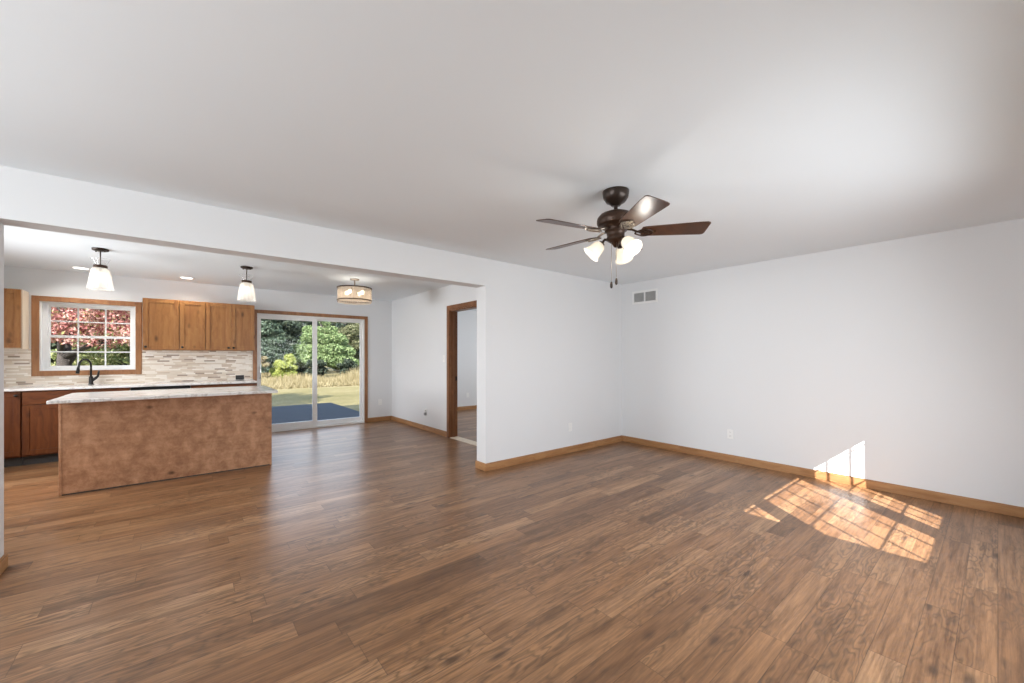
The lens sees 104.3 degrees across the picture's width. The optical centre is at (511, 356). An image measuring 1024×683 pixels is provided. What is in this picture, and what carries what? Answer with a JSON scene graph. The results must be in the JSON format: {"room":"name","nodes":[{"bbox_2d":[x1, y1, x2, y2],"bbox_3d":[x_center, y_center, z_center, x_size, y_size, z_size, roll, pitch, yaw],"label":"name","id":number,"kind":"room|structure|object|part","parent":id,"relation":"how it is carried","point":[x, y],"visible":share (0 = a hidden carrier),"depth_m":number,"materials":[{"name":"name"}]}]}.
{"room":"living room","nodes":[
{"label":"living room","id":0,"kind":"room"},
{"bbox_2d":[4,265,391,422],"bbox_3d":[-4.831,0.055,6.474,6.130,2.500,0.200,0,0,-39],"label":"wall","id":1,"kind":"structure","parent":0,"point":[38,282],"depth_m":6.58,"materials":[{"name":"grey paint"}]},
{"bbox_2d":[4,288,28,348],"bbox_3d":[-6.392,-0.470,4.840,0.604,0.740,0.349,0,0,-39],"label":"upper cabinet","id":2,"kind":"object","parent":1,"relation":"attached to","point":[16,301],"visible":0.89,"depth_m":4.90,"materials":[{"name":"brown wood"}]},
{"bbox_3d":[-6.193,-0.473,4.829,0.303,0.722,0.020,0,0,-39],"label":"door","id":3,"kind":"part","parent":2,"relation":"part of","materials":[{"name":"brown wood"}]},
{"bbox_2d":[31,295,141,375],"bbox_3d":[-5.840,-0.276,5.507,1.054,1.054,0.018,0,0,-39],"label":"trim","id":4,"kind":"structure","parent":1,"relation":"attached to","point":[35,299],"depth_m":5.43,"materials":[{"name":"brown wood"}]},
{"bbox_2d":[40,301,134,370],"bbox_3d":[-5.907,-0.276,5.590,0.918,0.918,0.195,0,0,-39],"label":"window","id":5,"kind":"structure","parent":1,"relation":"in","point":[45,306],"depth_m":5.53,"materials":[{"name":"white plastic"}]},
{"bbox_3d":[-5.934,-0.071,5.623,0.808,0.419,0.024,0,0,-39],"label":"sash","id":6,"kind":"part","parent":5,"relation":"part of","materials":[{"name":"white plastic"}]},
{"bbox_3d":[-5.950,-0.490,5.642,0.808,0.419,0.024,0,0,-39],"label":"sash","id":7,"kind":"part","parent":5,"relation":"part of","materials":[{"name":"white plastic"}]},
{"bbox_2d":[4,349,251,386],"bbox_3d":[-5.702,0.138,5.625,3.426,0.475,0.010,0,0,-39],"label":"backsplash","id":8,"kind":"structure","parent":1,"relation":"attached to","point":[157,365],"depth_m":5.99,"materials":[{"name":"tile"}]},
{"bbox_2d":[236,375,243,379],"bbox_3d":[-4.508,0.337,6.592,0.116,0.072,0.008,0,0,-39],"label":"wall outlet","id":9,"kind":"object","parent":8,"relation":"attached to","point":[238,377],"visible":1,"depth_m":6.59,"materials":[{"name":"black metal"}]},
{"bbox_2d":[143,298,178,349],"bbox_3d":[-5.153,-0.470,5.855,0.400,0.740,0.349,0,0,-39],"label":"upper cabinet","id":10,"kind":"object","parent":1,"relation":"attached to","point":[160,316],"visible":0.98,"depth_m":5.75,"materials":[{"name":"brown wood"}]},
{"bbox_2d":[179,300,204,350],"bbox_3d":[-4.880,-0.470,6.079,0.304,0.740,0.349,0,0,-39],"label":"upper cabinet","id":11,"kind":"object","parent":1,"relation":"attached to","point":[191,313],"visible":1,"depth_m":5.97,"materials":[{"name":"brown wood"}]},
{"bbox_2d":[205,302,254,350],"bbox_3d":[-4.516,-0.470,6.377,0.635,0.740,0.349,0,0,-39],"label":"upper cabinet","id":12,"kind":"object","parent":1,"relation":"attached to","point":[228,327],"visible":0.98,"depth_m":6.25,"materials":[{"name":"brown wood"}]},
{"bbox_3d":[-4.553,-0.473,6.173,0.313,0.722,0.020,0,0,-39],"label":"door","id":13,"kind":"part","parent":12,"relation":"part of","materials":[{"name":"brown wood"}]},
{"bbox_3d":[-4.308,-0.473,6.373,0.313,0.722,0.020,0,0,-39],"label":"door","id":14,"kind":"part","parent":12,"relation":"part of","materials":[{"name":"brown wood"}]},
{"bbox_2d":[257,313,363,431],"bbox_3d":[-3.657,0.280,7.364,1.810,2.050,0.172,0,0,-39],"label":"door","id":15,"kind":"structure","parent":1,"relation":"in","point":[313,423],"depth_m":7.34,"materials":[{"name":"white plastic"}]},
{"bbox_3d":[-3.976,0.280,7.091,0.926,1.980,0.036,0,0,-39],"label":"sliding panel","id":16,"kind":"part","parent":15,"relation":"part of","materials":[{"name":"clear glass"}]},
{"bbox_3d":[-3.353,0.280,7.672,0.905,1.980,0.036,0,0,-39],"label":"fixed panel","id":17,"kind":"part","parent":15,"relation":"part of","materials":[{"name":"clear glass"}]},
{"bbox_2d":[253,309,367,422],"bbox_3d":[-3.623,0.250,7.323,1.930,2.110,0.018,0,0,-39],"label":"trim","id":18,"kind":"structure","parent":1,"relation":"attached to","point":[256,310],"depth_m":7.45,"materials":[{"name":"brown wood"}]},
{"bbox_2d":[368,416,390,421],"bbox_3d":[-2.685,1.261,8.094,0.496,0.088,0.014,0,0,-39],"label":"baseboard","id":19,"kind":"structure","parent":1,"relation":"attached to","point":[384,418],"depth_m":8.08,"materials":[{"name":"brown wood"}]},
{"bbox_2d":[0,165,621,557],"bbox_3d":[-1.383,0.055,3.779,7.850,2.500,0.180,0,0,-39],"label":"wall","id":20,"kind":"structure","parent":0,"point":[549,343],"depth_m":4.57,"materials":[{"name":"grey paint"}]},
{"bbox_2d":[0,553,7,574],"bbox_3d":[-3.075,1.261,2.393,0.014,0.088,0.208,0,0,-39],"label":"baseboard","id":21,"kind":"structure","parent":20,"relation":"attached to","point":[4,559],"depth_m":2.43,"materials":[{"name":"brown wood"}]},
{"bbox_2d":[475,460,484,470],"bbox_3d":[-0.367,1.261,4.620,0.014,0.088,0.195,0,0,-39],"label":"baseboard","id":22,"kind":"structure","parent":20,"relation":"attached to","point":[479,465],"depth_m":4.62,"materials":[{"name":"brown wood"}]},
{"bbox_2d":[485,435,621,471],"bbox_3d":[0.704,1.261,5.363,2.614,0.088,0.014,0,0,-39],"label":"baseboard","id":23,"kind":"structure","parent":20,"relation":"attached to","point":[550,453],"depth_m":5.17,"materials":[{"name":"brown wood"}]},
{"bbox_2d":[392,285,476,430],"bbox_3d":[-1.154,0.055,6.720,0.130,2.500,4.080,0,0,-39],"label":"wall","id":24,"kind":"structure","parent":0,"point":[419,321],"depth_m":7.18,"materials":[{"name":"grey paint"}]},
{"bbox_2d":[391,416,446,436],"bbox_3d":[-1.776,1.261,7.365,0.014,0.088,2.266,0,0,-39],"label":"baseboard","id":25,"kind":"structure","parent":24,"relation":"attached to","point":[410,423],"depth_m":7.21,"materials":[{"name":"brown wood"}]},
{"bbox_2d":[447,300,476,437],"bbox_3d":[-0.658,0.237,6.102,0.150,2.135,1.105,0,0,-39],"label":"trim","id":26,"kind":"structure","parent":24,"relation":"attached to","point":[452,310],"depth_m":6.44,"materials":[{"name":"brown wood"}]},
{"bbox_2d":[457,310,476,406],"bbox_3d":[-1.256,0.055,9.842,3.670,2.500,0.120,0,0,-39],"label":"wall","id":27,"kind":"structure","parent":0,"point":[466,320],"depth_m":9.87,"materials":[{"name":"grey paint"}]},
{"bbox_2d":[457,405,476,410],"bbox_3d":[-1.260,1.261,9.752,3.550,0.088,0.014,0,0,-39],"label":"baseboard","id":28,"kind":"structure","parent":27,"relation":"attached to","point":[473,406],"depth_m":9.86,"materials":[{"name":"brown wood"}]},
{"bbox_2d":[0,0,1023,310],"bbox_3d":[-0.744,-1.210,4.380,9.800,0.170,9.220,0,0,-39],"label":"ceiling","id":29,"kind":"structure","parent":0,"point":[791,128],"depth_m":1.90,"materials":[{"name":"white paint"}]},
{"bbox_2d":[71,266,89,269],"bbox_3d":[-5.617,-1.157,5.185,0.188,0.005,0.188,0,0,-39],"label":"recessed light","id":30,"kind":"object","parent":29,"relation":"in","point":[74,267],"visible":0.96,"depth_m":5.20,"materials":[{"name":"white plastic"}]},
{"bbox_2d":[86,247,113,289],"bbox_3d":[-4.415,-0.942,4.269,0.221,0.435,0.221,0,0,-39],"label":"pendant light","id":31,"kind":"object","parent":29,"relation":"hanging from","point":[99,267],"visible":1,"depth_m":4.25,"materials":[{"name":"brown metal"}]},
{"bbox_3d":[-4.415,-0.870,4.269,0.060,0.072,0.060,0,0,-39],"label":"bulb","id":32,"kind":"part","parent":31,"relation":"part of","materials":[{"name":"white glass"}]},
{"bbox_2d":[238,266,255,299],"bbox_3d":[-3.416,-0.942,5.126,0.221,0.435,0.221,0,0,-39],"label":"pendant light","id":33,"kind":"object","parent":29,"relation":"hanging from","point":[246,282],"visible":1,"depth_m":5.11,"materials":[{"name":"brown metal"}]},
{"bbox_2d":[337,278,371,302],"bbox_3d":[-2.339,-0.983,5.917,0.490,0.353,0.490,0,0,-39],"label":"drum ceiling light","id":34,"kind":"object","parent":29,"relation":"attached to","point":[348,292],"visible":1,"depth_m":5.88,"materials":[{"name":"metal"}]},
{"bbox_3d":[-2.339,-0.909,5.917,0.479,0.207,0.479,0,0,-39],"label":"lamp shade","id":35,"kind":"part","parent":34,"relation":"part of","materials":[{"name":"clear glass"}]},
{"bbox_2d":[536,186,710,288],"bbox_3d":[0.681,-0.794,2.728,1.138,0.660,1.111,0,0,-39],"label":"ceiling fan","id":36,"kind":"object","parent":29,"relation":"hanging from","point":[615,222],"visible":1,"depth_m":2.62,"materials":[{"name":"brown wood"}]},
{"bbox_3d":[0.367,-0.845,2.551,0.427,0.040,0.151,0,0,-29],"label":"blade","id":37,"kind":"part","parent":36,"relation":"part of","materials":[{"name":"brown wood"}]},
{"bbox_3d":[0.438,-0.845,2.970,0.161,0.040,0.433,0,0,-39],"label":"blade","id":38,"kind":"part","parent":36,"relation":"part of","materials":[{"name":"brown wood"}]},
{"bbox_3d":[0.552,-0.721,2.719,0.134,0.138,0.134,0,0,-39],"label":"lamp shade","id":39,"kind":"part","parent":36,"relation":"part of","materials":[{"name":"white glass"}]},
{"bbox_3d":[0.673,-0.646,2.695,0.002,0.278,0.003,0,0,-39],"label":"pull chain","id":40,"kind":"part","parent":36,"relation":"part of","materials":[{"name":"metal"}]},
{"bbox_3d":[0.701,-0.656,2.675,0.002,0.258,0.003,0,0,-39],"label":"pull chain","id":41,"kind":"part","parent":36,"relation":"part of","materials":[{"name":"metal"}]},
{"bbox_3d":[0.786,-0.721,2.830,0.138,0.138,0.130,0,0,-39],"label":"lamp shade","id":42,"kind":"part","parent":36,"relation":"part of","materials":[{"name":"white glass"}]},
{"bbox_3d":[0.763,-0.721,2.570,0.130,0.138,0.138,0,0,-39],"label":"lamp shade","id":43,"kind":"part","parent":36,"relation":"part of","materials":[{"name":"white glass"}]},
{"bbox_3d":[0.748,-0.845,2.336,0.151,0.040,0.427,0,0,-11],"label":"blade","id":44,"kind":"part","parent":36,"relation":"part of","materials":[{"name":"brown wood"}]},
{"bbox_3d":[1.070,-0.845,2.631,0.427,0.040,0.151,0,0,7],"label":"blade","id":45,"kind":"part","parent":36,"relation":"part of","materials":[{"name":"brown wood"}]},
{"bbox_2d":[0,409,1023,682],"bbox_3d":[-0.744,1.345,4.380,9.800,0.080,9.220,0,0,-39],"label":"floor","id":46,"kind":"structure","parent":0,"point":[379,551],"depth_m":2.35,"materials":[{"name":"brown wood"}]},
{"bbox_2d":[4,391,22,466],"bbox_3d":[-6.252,0.855,4.774,0.577,0.900,0.629,0,0,-39],"label":"base cabinet","id":47,"kind":"object","parent":46,"relation":"on","point":[13,399],"visible":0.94,"depth_m":4.71,"materials":[{"name":"brown wood"}]},
{"bbox_2d":[22,387,130,464],"bbox_3d":[-5.662,0.855,5.257,0.942,0.900,0.629,0,0,-39],"label":"base cabinet","id":48,"kind":"object","parent":46,"relation":"on","point":[40,420],"visible":0.27,"depth_m":4.85,"materials":[{"name":"brown wood"}]},
{"bbox_3d":[-5.667,0.877,4.897,0.458,0.595,0.020,0,0,-39],"label":"door","id":49,"kind":"part","parent":48,"relation":"part of","materials":[{"name":"brown wood"}]},
{"bbox_3d":[-5.488,0.495,5.045,0.922,0.150,0.020,0,0,-39],"label":"drawer","id":50,"kind":"part","parent":48,"relation":"part of","materials":[{"name":"brown wood"}]},
{"bbox_2d":[4,379,257,391],"bbox_3d":[-5.500,0.390,5.380,3.428,0.030,0.624,0,0,-39],"label":"countertop","id":51,"kind":"structure","parent":48,"relation":"on","point":[179,383],"depth_m":5.39,"materials":[{"name":"white stone"}]},
{"bbox_2d":[76,358,99,384],"bbox_3d":[-5.757,0.197,5.383,0.092,0.356,0.248,0,0,16],"label":"kitchen faucet","id":52,"kind":"object","parent":51,"relation":"on","point":[91,379],"visible":1,"depth_m":5.43,"materials":[{"name":"black metal"}]},
{"bbox_3d":[-5.757,0.147,5.365,0.023,0.256,0.180,0,0,0],"label":"spout","id":53,"kind":"part","parent":52,"relation":"part of","materials":[{"name":"black metal"}]},
{"bbox_3d":[-5.724,0.264,5.461,0.099,0.160,0.038,0,0,-27],"label":"handle","id":54,"kind":"part","parent":52,"relation":"part of","materials":[{"name":"black metal"}]},
{"bbox_2d":[131,385,189,390],"bbox_3d":[-5.056,0.809,5.759,0.623,0.792,0.582,0,0,-39],"label":"dishwasher","id":55,"kind":"object","parent":46,"relation":"on","point":[183,386],"visible":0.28,"depth_m":5.54,"materials":[{"name":"black metal"}]},
{"bbox_2d":[59,393,271,495],"bbox_3d":[-3.846,0.865,4.601,1.726,0.880,0.848,0,0,-39],"label":"kitchen island","id":56,"kind":"object","parent":46,"relation":"on","point":[107,444],"visible":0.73,"depth_m":4.17,"materials":[{"name":"brown wood"}]},
{"bbox_3d":[-4.500,0.865,4.052,0.020,0.880,0.828,0,0,-39],"label":"panel","id":57,"kind":"part","parent":56,"relation":"part of","materials":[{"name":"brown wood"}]},
{"bbox_2d":[46,385,277,403],"bbox_3d":[-3.803,0.409,4.544,1.810,0.031,1.050,0,0,-39],"label":"island countertop","id":58,"kind":"structure","parent":56,"relation":"on","point":[82,397],"depth_m":4.30,"materials":[{"name":"white stone"}]},
{"bbox_3d":[-3.179,0.865,5.133,0.020,0.880,0.828,0,0,-39],"label":"panel","id":59,"kind":"part","parent":56,"relation":"part of","materials":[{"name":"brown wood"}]},
{"bbox_2d":[191,383,256,387],"bbox_3d":[-4.495,0.855,6.213,0.810,0.900,0.629,0,0,-39],"label":"base cabinet","id":60,"kind":"object","parent":46,"relation":"on","point":[240,384],"visible":0.04,"depth_m":5.98,"materials":[{"name":"brown wood"}]},
{"bbox_2d":[450,436,476,445],"bbox_3d":[-0.652,1.300,6.107,0.150,0.009,0.919,0,0,-39],"label":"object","id":61,"kind":"structure","parent":46,"relation":"on","point":[458,438],"depth_m":6.18,"materials":[{"name":"beige wood"}]},
{"bbox_2d":[622,218,1023,506],"bbox_3d":[3.113,0.055,4.579,0.120,2.500,4.640,0,0,-39],"label":"wall","id":62,"kind":"structure","parent":0,"point":[897,361],"depth_m":4.04,"materials":[{"name":"grey paint"}]},
{"bbox_2d":[632,288,657,304],"bbox_3d":[1.961,-0.891,5.882,0.012,0.192,0.415,0,0,-39],"label":"air vent","id":63,"kind":"object","parent":62,"relation":"in","point":[651,295],"visible":1,"depth_m":5.88,"materials":[{"name":"white plastic"}]},
{"bbox_2d":[727,429,732,438],"bbox_3d":[2.720,0.960,4.958,0.009,0.116,0.072,0,0,-39],"label":"wall outlet","id":64,"kind":"object","parent":62,"relation":"attached to","point":[729,431],"visible":1,"depth_m":4.96,"materials":[{"name":"white plastic"}]},
{"bbox_2d":[622,435,1023,517],"bbox_3d":[3.082,1.261,4.512,0.014,0.088,4.316,0,0,-39],"label":"baseboard","id":65,"kind":"structure","parent":62,"relation":"attached to","point":[1005,509],"depth_m":4.04,"materials":[{"name":"brown wood"}]},
{"label":"outside","id":66,"kind":"structure","parent":0,"visible":0},
{"bbox_2d":[268,366,359,411],"bbox_3d":[-65.504,1.655,127.315,380.000,0.200,360.000,0,0,-39],"label":"ground","id":67,"kind":"structure","parent":66,"point":[346,396],"depth_m":16.08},
{"bbox_2d":[51,349,89,365],"bbox_3d":[-23.126,0.527,20.923,2.276,2.102,2.016,0,0,-39],"label":"shrub","id":68,"kind":"object","parent":67,"relation":"on","point":[53,354],"visible":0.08,"depth_m":20.56,"materials":[{"name":"green plant"}]},
{"bbox_2d":[51,318,101,362],"bbox_3d":[-33.534,-1.654,28.157,7.288,6.464,6.277,0,0,28],"label":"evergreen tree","id":69,"kind":"object","parent":67,"relation":"on","point":[53,345],"visible":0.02,"depth_m":27.39,"materials":[{"name":"green plant"}]},
{"bbox_2d":[51,307,129,365],"bbox_3d":[-9.481,-1.048,8.690,5.072,5.254,5.162,0,0,-39],"label":"tree","id":70,"kind":"object","parent":67,"relation":"on","point":[57,313],"visible":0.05,"depth_m":8.00,"materials":[{"name":"red plant"}]},
{"bbox_2d":[72,324,129,365],"bbox_3d":[-11.919,0.290,12.547,3.161,2.577,3.116,0,0,-39],"label":"bush","id":71,"kind":"object","parent":67,"relation":"on","point":[112,358],"visible":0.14,"depth_m":11.56,"materials":[{"name":"green plant"}]},
{"bbox_2d":[261,356,270,379],"bbox_3d":[-13.741,0.755,22.098,0.704,1.647,0.692,0,0,-39],"label":"shrub","id":72,"kind":"object","parent":67,"relation":"on","point":[263,358],"visible":0.69,"depth_m":22.03,"materials":[{"name":"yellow plant"}]},
{"bbox_2d":[261,319,292,380],"bbox_3d":[-15.460,-2.337,24.729,3.335,7.829,3.173,0,0,-39],"label":"spruce tree","id":73,"kind":"object","parent":67,"relation":"on","point":[277,343],"visible":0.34,"depth_m":24.37,"materials":[{"name":"green plant"}]},
{"bbox_2d":[269,354,297,378],"bbox_3d":[-13.174,0.671,22.946,1.482,1.815,1.549,0,0,-34],"label":"shrub","id":74,"kind":"object","parent":67,"relation":"on","point":[279,367],"visible":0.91,"depth_m":22.76,"materials":[{"name":"green plant"}]},
{"bbox_2d":[269,320,309,347],"bbox_3d":[-19.333,-2.574,32.182,5.030,8.303,5.057,0,0,-39],"label":"leafy tree","id":75,"kind":"object","parent":67,"relation":"on","point":[291,339],"visible":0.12,"depth_m":31.65,"materials":[{"name":"green plant"}]},
{"bbox_2d":[294,366,308,375],"bbox_3d":[-15.985,0.646,30.390,1.597,1.866,1.545,0,0,-39],"label":"shrub","id":76,"kind":"object","parent":67,"relation":"on","point":[299,370],"visible":0.13,"depth_m":30.00,"materials":[{"name":"green plant"}]},
{"bbox_2d":[296,321,317,337],"bbox_3d":[-25.408,-2.278,47.896,6.242,7.712,7.254,0,0,-39],"label":"evergreen tree","id":77,"kind":"object","parent":67,"relation":"on","point":[307,322],"visible":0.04,"depth_m":46.74,"materials":[{"name":"green plant"}]},
{"bbox_2d":[261,366,359,388],"bbox_3d":[-10.996,0.985,21.375,34.647,1.141,3.664,0,0,-39],"label":"grass","id":78,"kind":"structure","parent":67,"relation":"on","point":[352,378],"depth_m":21.22,"materials":[{"name":"plant"}]},
{"bbox_2d":[302,359,327,375],"bbox_3d":[-11.906,0.839,24.121,1.489,1.482,1.264,0,0,-39],"label":"shrub","id":79,"kind":"object","parent":67,"relation":"on","point":[321,370],"visible":0.48,"depth_m":24.04,"materials":[{"name":"green plant"}]},
{"bbox_2d":[272,403,359,423],"bbox_3d":[-5.862,1.480,8.940,4.660,0.150,4.822,0,0,-39],"label":"deck","id":80,"kind":"object","parent":67,"relation":"on","point":[325,411],"visible":0.25,"depth_m":10.07,"materials":[{"name":"blue stone"}]},
{"bbox_2d":[288,321,359,375],"bbox_3d":[-13.543,-1.194,28.264,4.576,5.544,4.982,0,0,-42],"label":"leafy tree","id":81,"kind":"object","parent":67,"relation":"on","point":[332,353],"visible":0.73,"depth_m":27.13,"materials":[{"name":"green plant"}]},
{"bbox_2d":[307,321,359,370],"bbox_3d":[-18.064,-1.553,42.777,6.374,6.718,6.576,0,0,17],"label":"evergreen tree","id":82,"kind":"object","parent":67,"relation":"on","point":[338,324],"visible":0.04,"depth_m":40.82,"materials":[{"name":"green plant"}]},
{"bbox_2d":[318,321,359,363],"bbox_3d":[-14.189,-2.574,35.063,5.218,8.303,5.664,0,0,-34],"label":"leafy tree","id":83,"kind":"object","parent":67,"relation":"on","point":[352,331],"visible":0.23,"depth_m":33.57,"materials":[{"name":"green plant"}]},
{"bbox_2d":[336,358,358,376],"bbox_3d":[-10.449,0.817,25.263,1.484,1.526,1.406,0,0,-39],"label":"shrub","id":84,"kind":"object","parent":67,"relation":"on","point":[348,364],"visible":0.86,"depth_m":24.96,"materials":[{"name":"green plant"}]}
]}

